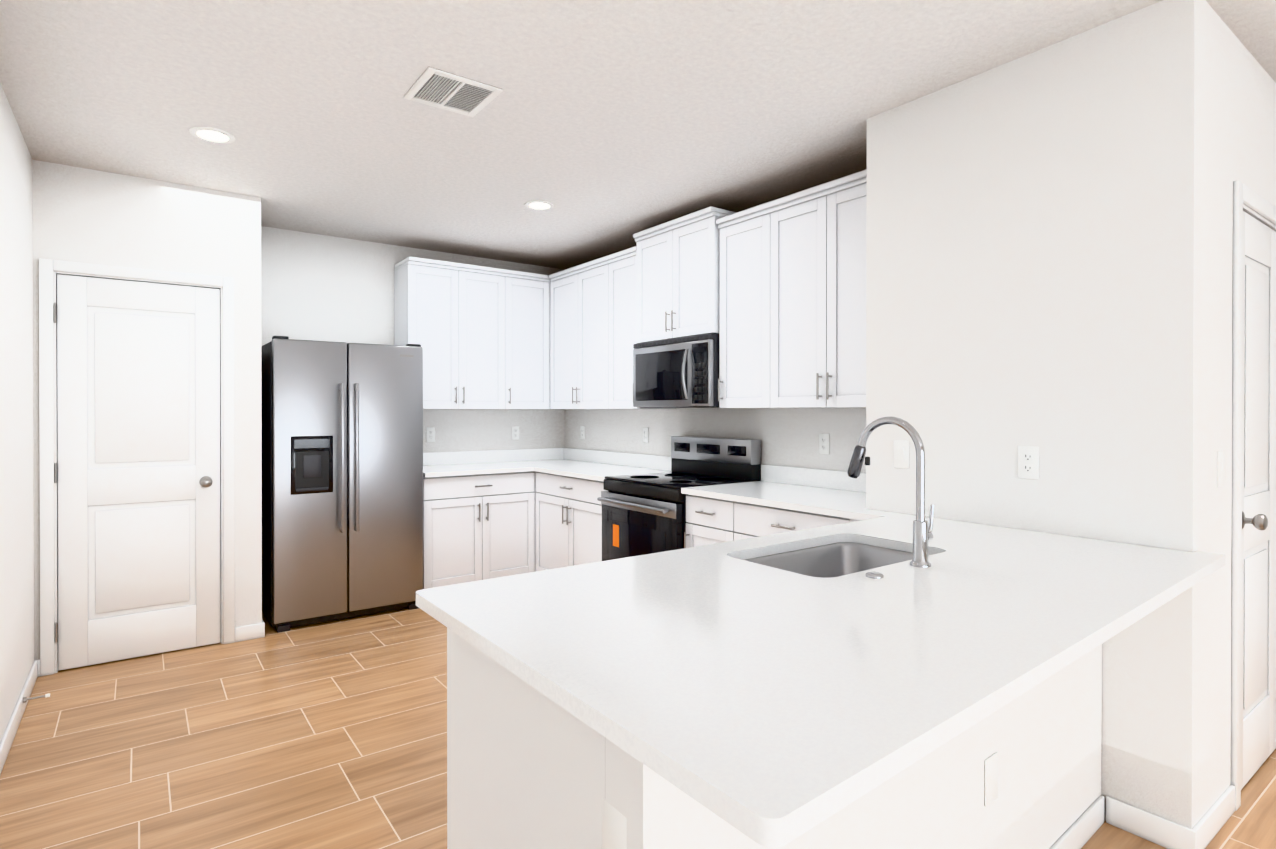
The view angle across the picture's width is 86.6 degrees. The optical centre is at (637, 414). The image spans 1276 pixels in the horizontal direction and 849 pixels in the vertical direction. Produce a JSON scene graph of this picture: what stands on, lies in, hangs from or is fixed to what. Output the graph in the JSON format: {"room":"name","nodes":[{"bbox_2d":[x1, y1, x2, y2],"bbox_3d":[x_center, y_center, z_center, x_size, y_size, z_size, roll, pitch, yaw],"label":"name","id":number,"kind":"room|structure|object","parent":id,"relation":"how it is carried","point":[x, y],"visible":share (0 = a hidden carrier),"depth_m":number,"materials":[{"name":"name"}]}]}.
{"room":"kitchen","nodes":[
{"label":"kitchen","id":0,"kind":"room"},
{"bbox_2d":[0,83,33,741],"bbox_3d":[-1.007,0.033,0.553,0.120,2.600,8.640,0,0,-36],"label":"wall","id":1,"kind":"structure","parent":0,"point":[16,454],"depth_m":2.91,"materials":[{"name":"paint"}]},
{"bbox_2d":[0,659,39,773],"bbox_3d":[-0.742,1.291,0.320,0.023,0.085,7.700,0,0,-36],"label":"baseboard","id":2,"kind":"structure","parent":1,"relation":"attached to","point":[6,742],"depth_m":2.85,"materials":[{"name":"paint"}]},
{"bbox_2d":[23,693,49,702],"bbox_3d":[-2.665,1.255,3.002,0.090,0.024,0.024,0,0,-36],"label":"door stop","id":3,"kind":"object","parent":2,"relation":"attached to","point":[25,699],"visible":1,"depth_m":3.00,"materials":[{"name":"silver metal"}]},
{"bbox_2d":[33,160,261,672],"bbox_3d":[-2.668,0.020,3.753,1.010,2.600,0.120,0,0,-36],"label":"wall","id":4,"kind":"structure","parent":0,"point":[85,215],"depth_m":3.77,"materials":[{"name":"paint"}]},
{"bbox_2d":[39,258,234,675],"bbox_3d":[-2.710,0.266,3.713,0.847,2.107,0.136,0,0,-36],"label":"door frame","id":5,"kind":"structure","parent":4,"relation":"attached to","point":[47,267],"depth_m":3.47,"materials":[{"name":"paint"}]},
{"bbox_2d":[54,274,220,670],"bbox_3d":[-2.677,0.297,3.658,0.724,2.030,0.105,0,0,-36],"label":"pantry door","id":6,"kind":"structure","parent":4,"relation":"in","point":[138,441],"depth_m":3.66,"materials":[{"name":"paint"}]},
{"bbox_2d":[261,226,564,452],"bbox_3d":[-2.042,0.014,5.085,3.600,2.600,0.120,0,0,-36],"label":"wall","id":7,"kind":"structure","parent":0,"point":[316,287],"depth_m":5.00,"materials":[{"name":"paint"}]},
{"bbox_2d":[426,427,434,441],"bbox_3d":[-1.626,0.158,5.314,0.070,0.115,0.006,0,0,-36],"label":"electrical outlet","id":8,"kind":"object","parent":7,"relation":"attached to","point":[430,434],"visible":1,"depth_m":5.31,"materials":[{"name":"white plastic"}]},
{"bbox_2d":[394,260,513,408],"bbox_3d":[-1.424,-0.575,5.255,0.818,1.068,0.325,0,0,-36],"label":"upper cabinet","id":9,"kind":"object","parent":7,"relation":"attached to","point":[480,335],"depth_m":5.11,"materials":[{"name":"white wood"}]},
{"bbox_2d":[512,426,518,439],"bbox_3d":[-1.038,0.156,5.748,0.070,0.115,0.006,0,0,-36],"label":"electrical outlet","id":10,"kind":"object","parent":7,"relation":"attached to","point":[515,432],"visible":1,"depth_m":5.75,"materials":[{"name":"white plastic"}]},
{"bbox_2d":[514,272,551,408],"bbox_3d":[-1.005,-0.576,5.566,0.458,1.068,0.325,0,0,-36],"label":"upper cabinet","id":11,"kind":"object","parent":7,"relation":"attached to","point":[531,293],"depth_m":5.48,"materials":[{"name":"white wood"}]},
{"bbox_2d":[0,608,1275,848],"bbox_3d":[1.265,1.376,2.237,6.130,0.100,9.000,0,0,-36],"label":"floor","id":12,"kind":"structure","parent":0,"point":[324,736],"depth_m":2.65,"materials":[{"name":"brown tile"}]},
{"bbox_2d":[261,336,422,632],"bbox_3d":[-2.001,0.420,4.572,0.910,1.793,0.737,0,0,-36],"label":"refrigerator","id":13,"kind":"object","parent":12,"relation":"on","point":[342,480],"visible":0.98,"depth_m":4.28,"materials":[{"name":"grey metal"}]},
{"bbox_2d":[423,471,535,588],"bbox_3d":[-1.311,0.871,5.162,0.858,0.884,0.610,0,0,-36],"label":"base cabinet","id":14,"kind":"object","parent":12,"relation":"on","point":[477,527],"visible":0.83,"depth_m":4.88,"materials":[{"name":"white wood"}]},
{"bbox_2d":[535,472,607,571],"bbox_3d":[-0.243,0.872,4.951,0.610,0.884,0.996,0,0,-36],"label":"base cabinet","id":15,"kind":"object","parent":12,"relation":"on","point":[568,521],"depth_m":4.78,"materials":[{"name":"white wood"}]},
{"bbox_2d":[597,436,760,560],"bbox_3d":[0.232,0.725,4.207,0.725,1.145,0.760,0,0,-36],"label":"range","id":16,"kind":"object","parent":12,"relation":"on","point":[643,514],"visible":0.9,"depth_m":4.11,"materials":[{"name":"grey metal"}]},
{"bbox_2d":[684,494,722,547],"bbox_3d":[0.637,0.877,3.760,0.610,0.884,0.435,0,0,-36],"label":"base cabinet","id":17,"kind":"object","parent":12,"relation":"on","point":[704,515],"depth_m":3.64,"materials":[{"name":"white wood"}]},
{"bbox_2d":[447,628,1101,848],"bbox_3d":[0.554,0.885,1.881,1.946,0.885,0.795,0,0,-36],"label":"base cabinet","id":18,"kind":"object","parent":12,"relation":"on","point":[529,766],"visible":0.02,"depth_m":1.45,"materials":[{"name":"paint"}]},
{"bbox_2d":[602,798,626,848],"bbox_3d":[-0.034,0.661,1.045,0.006,0.115,0.070,0,0,-36],"label":"outlet","id":19,"kind":"object","parent":18,"relation":"attached to","point":[614,828],"visible":1,"depth_m":1.05,"materials":[{"name":"white plastic"}]},
{"bbox_2d":[985,752,997,806],"bbox_3d":[0.886,0.913,1.697,0.070,0.115,0.008,0,0,-36],"label":"outlet","id":20,"kind":"object","parent":18,"relation":"attached to","point":[991,779],"visible":1,"depth_m":1.69,"materials":[{"name":"white plastic"}]},
{"bbox_2d":[723,500,861,541],"bbox_3d":[0.922,0.879,3.373,0.610,0.884,0.758,0,0,-36],"label":"base cabinet","id":21,"kind":"object","parent":12,"relation":"on","point":[741,520],"depth_m":3.28,"materials":[{"name":"white wood"}]},
{"bbox_2d":[416,448,1225,847],"bbox_3d":[-0.260,0.371,3.361,2.537,0.130,4.767,0,0,-36],"label":"countertop","id":22,"kind":"structure","parent":21,"relation":"on","point":[764,706],"depth_m":1.29,"materials":[{"name":"white stone"}]},
{"bbox_2d":[745,542,912,577],"bbox_3d":[0.598,0.548,2.027,0.650,0.210,0.420,0,0,-36],"label":"sink","id":23,"kind":"object","parent":22,"relation":"in","point":[834,560],"visible":0.15,"depth_m":2.25,"materials":[{"name":"silver metal"}]},
{"bbox_2d":[865,571,883,578],"bbox_3d":[0.602,0.407,1.725,0.044,0.010,0.044,0,0,-36],"label":"switch","id":24,"kind":"object","parent":22,"relation":"on","point":[874,574],"visible":0.98,"depth_m":1.71,"materials":[{"name":"silver metal"}]},
{"bbox_2d":[847,417,933,567],"bbox_3d":[0.725,0.209,1.943,0.092,0.406,0.259,0,0,-36],"label":"faucet","id":25,"kind":"object","parent":22,"relation":"on","point":[922,534],"visible":1,"depth_m":1.85,"materials":[{"name":"silver metal"}]},
{"bbox_2d":[0,0,1275,269],"bbox_3d":[1.265,-1.324,2.226,6.130,0.100,9.000,0,0,-36],"label":"ceiling","id":26,"kind":"structure","parent":0,"point":[608,126],"depth_m":2.71,"materials":[{"name":"white paint"}]},
{"bbox_2d":[189,126,235,142],"bbox_3d":[-1.940,-1.273,3.091,0.180,0.009,0.180,0,0,-36],"label":"recessed light","id":27,"kind":"object","parent":26,"relation":"in","point":[211,134],"visible":0.98,"depth_m":3.08,"materials":[{"name":"white plastic"}]},
{"bbox_2d":[403,67,502,116],"bbox_3d":[-0.735,-1.271,2.688,0.296,0.010,0.296,0,0,-36],"label":"ceiling vent","id":28,"kind":"object","parent":26,"relation":"in","point":[433,87],"visible":1,"depth_m":2.67,"materials":[{"name":"white plastic"}]},
{"bbox_2d":[525,200,553,209],"bbox_3d":[-0.603,-1.277,4.141,0.180,0.009,0.180,0,0,-36],"label":"recessed light","id":29,"kind":"object","parent":26,"relation":"in","point":[539,205],"visible":0.98,"depth_m":4.13,"materials":[{"name":"white plastic"}]},
{"bbox_2d":[565,169,866,472],"bbox_3d":[0.424,0.016,4.675,0.120,2.600,3.470,0,0,-36],"label":"wall","id":30,"kind":"structure","parent":0,"point":[788,437],"depth_m":4.28,"materials":[{"name":"paint"}]},
{"bbox_2d":[550,262,596,408],"bbox_3d":[-0.321,-0.575,5.298,0.325,1.067,0.917,0,0,-36],"label":"upper cabinet","id":31,"kind":"object","parent":30,"relation":"attached to","point":[573,294],"depth_m":5.26,"materials":[{"name":"white wood"}]},
{"bbox_2d":[580,426,584,439],"bbox_3d":[-0.473,0.156,5.784,0.006,0.115,0.070,0,0,-36],"label":"electrical outlet","id":32,"kind":"object","parent":30,"relation":"attached to","point":[582,432],"visible":1,"depth_m":5.78,"materials":[{"name":"white plastic"}]},
{"bbox_2d":[597,246,675,408],"bbox_3d":[0.018,-0.573,4.814,0.355,1.067,0.495,0,0,-36],"label":"upper cabinet","id":33,"kind":"object","parent":30,"relation":"attached to","point":[618,275],"depth_m":4.79,"materials":[{"name":"white wood"}]},
{"bbox_2d":[643,427,647,442],"bbox_3d":[0.055,0.154,5.068,0.006,0.115,0.070,0,0,-36],"label":"electrical outlet","id":34,"kind":"object","parent":30,"relation":"attached to","point":[645,434],"visible":1,"depth_m":5.06,"materials":[{"name":"white plastic"}]},
{"bbox_2d":[633,207,732,342],"bbox_3d":[0.360,-0.829,4.350,0.355,0.702,0.770,0,0,-36],"label":"upper cabinet","id":35,"kind":"object","parent":30,"relation":"attached to","point":[677,258],"depth_m":4.20,"materials":[{"name":"white wood"}]},
{"bbox_2d":[633,333,718,407],"bbox_3d":[0.323,-0.258,4.325,0.446,0.427,0.758,0,0,-36],"label":"microwave","id":36,"kind":"object","parent":35,"relation":"attached to","point":[681,372],"visible":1,"depth_m":4.16,"materials":[{"name":"grey metal"}]},
{"bbox_2d":[713,202,776,407],"bbox_3d":[0.707,-0.570,3.881,0.355,1.067,0.515,0,0,-36],"label":"upper cabinet","id":37,"kind":"object","parent":30,"relation":"attached to","point":[772,294],"depth_m":3.78,"materials":[{"name":"white wood"}]},
{"bbox_2d":[777,174,866,407],"bbox_3d":[1.037,-0.568,3.460,0.325,1.067,0.784,0,0,-36],"label":"upper cabinet","id":38,"kind":"object","parent":30,"relation":"attached to","point":[821,234],"depth_m":3.35,"materials":[{"name":"white wood"}]},
{"bbox_2d":[819,433,828,453],"bbox_3d":[1.030,0.163,3.749,0.006,0.115,0.070,0,0,-36],"label":"electrical outlet","id":39,"kind":"object","parent":30,"relation":"attached to","point":[823,443],"visible":1,"depth_m":3.75,"materials":[{"name":"white plastic"}]},
{"bbox_2d":[866,0,1206,828],"bbox_3d":[1.372,0.025,2.516,0.120,2.600,1.130,0,0,-36],"label":"wall","id":40,"kind":"structure","parent":0,"point":[1034,248],"depth_m":2.28,"materials":[{"name":"white paint"}]},
{"bbox_2d":[894,440,908,468],"bbox_3d":[1.086,0.164,2.796,0.009,0.115,0.070,0,0,-36],"label":"electrical outlet","id":41,"kind":"object","parent":40,"relation":"attached to","point":[901,453],"visible":1,"depth_m":2.79,"materials":[{"name":"white plastic"}]},
{"bbox_2d":[1018,446,1038,478],"bbox_3d":[1.381,0.170,2.397,0.006,0.115,0.070,0,0,-36],"label":"outlet","id":42,"kind":"object","parent":40,"relation":"attached to","point":[1028,462],"visible":1,"depth_m":2.39,"materials":[{"name":"white plastic"}]},
{"bbox_2d":[1049,795,1159,848],"bbox_3d":[0.770,1.286,1.582,1.963,0.085,0.135,0,0,-36],"label":"baseboard","id":43,"kind":"structure","parent":40,"relation":"attached to","point":[1134,820],"depth_m":2.12,"materials":[{"name":"paint"}]},
{"bbox_2d":[1204,3,1275,814],"bbox_3d":[2.706,0.023,2.873,2.450,2.600,0.120,0,0,-36],"label":"wall","id":44,"kind":"structure","parent":0,"point":[1241,117],"depth_m":2.20,"materials":[{"name":"paint"}]},
{"bbox_2d":[1180,785,1234,848],"bbox_3d":[1.823,1.284,2.143,0.421,0.085,0.013,0,0,-36],"label":"baseboard","id":45,"kind":"structure","parent":44,"relation":"attached to","point":[1198,837],"depth_m":2.10,"materials":[{"name":"paint"}]},
{"bbox_2d":[1231,180,1275,810],"bbox_3d":[2.256,0.271,2.532,0.744,2.107,0.136,0,0,-36],"label":"door frame","id":46,"kind":"structure","parent":44,"relation":"attached to","point":[1251,199],"depth_m":2.27,"materials":[{"name":"paint"}]},
{"bbox_2d":[1241,211,1275,789],"bbox_3d":[2.299,0.302,2.485,0.621,2.030,0.105,0,0,-36],"label":"hall door","id":47,"kind":"structure","parent":44,"relation":"in","point":[1258,683],"depth_m":2.50,"materials":[{"name":"paint"}]}
]}

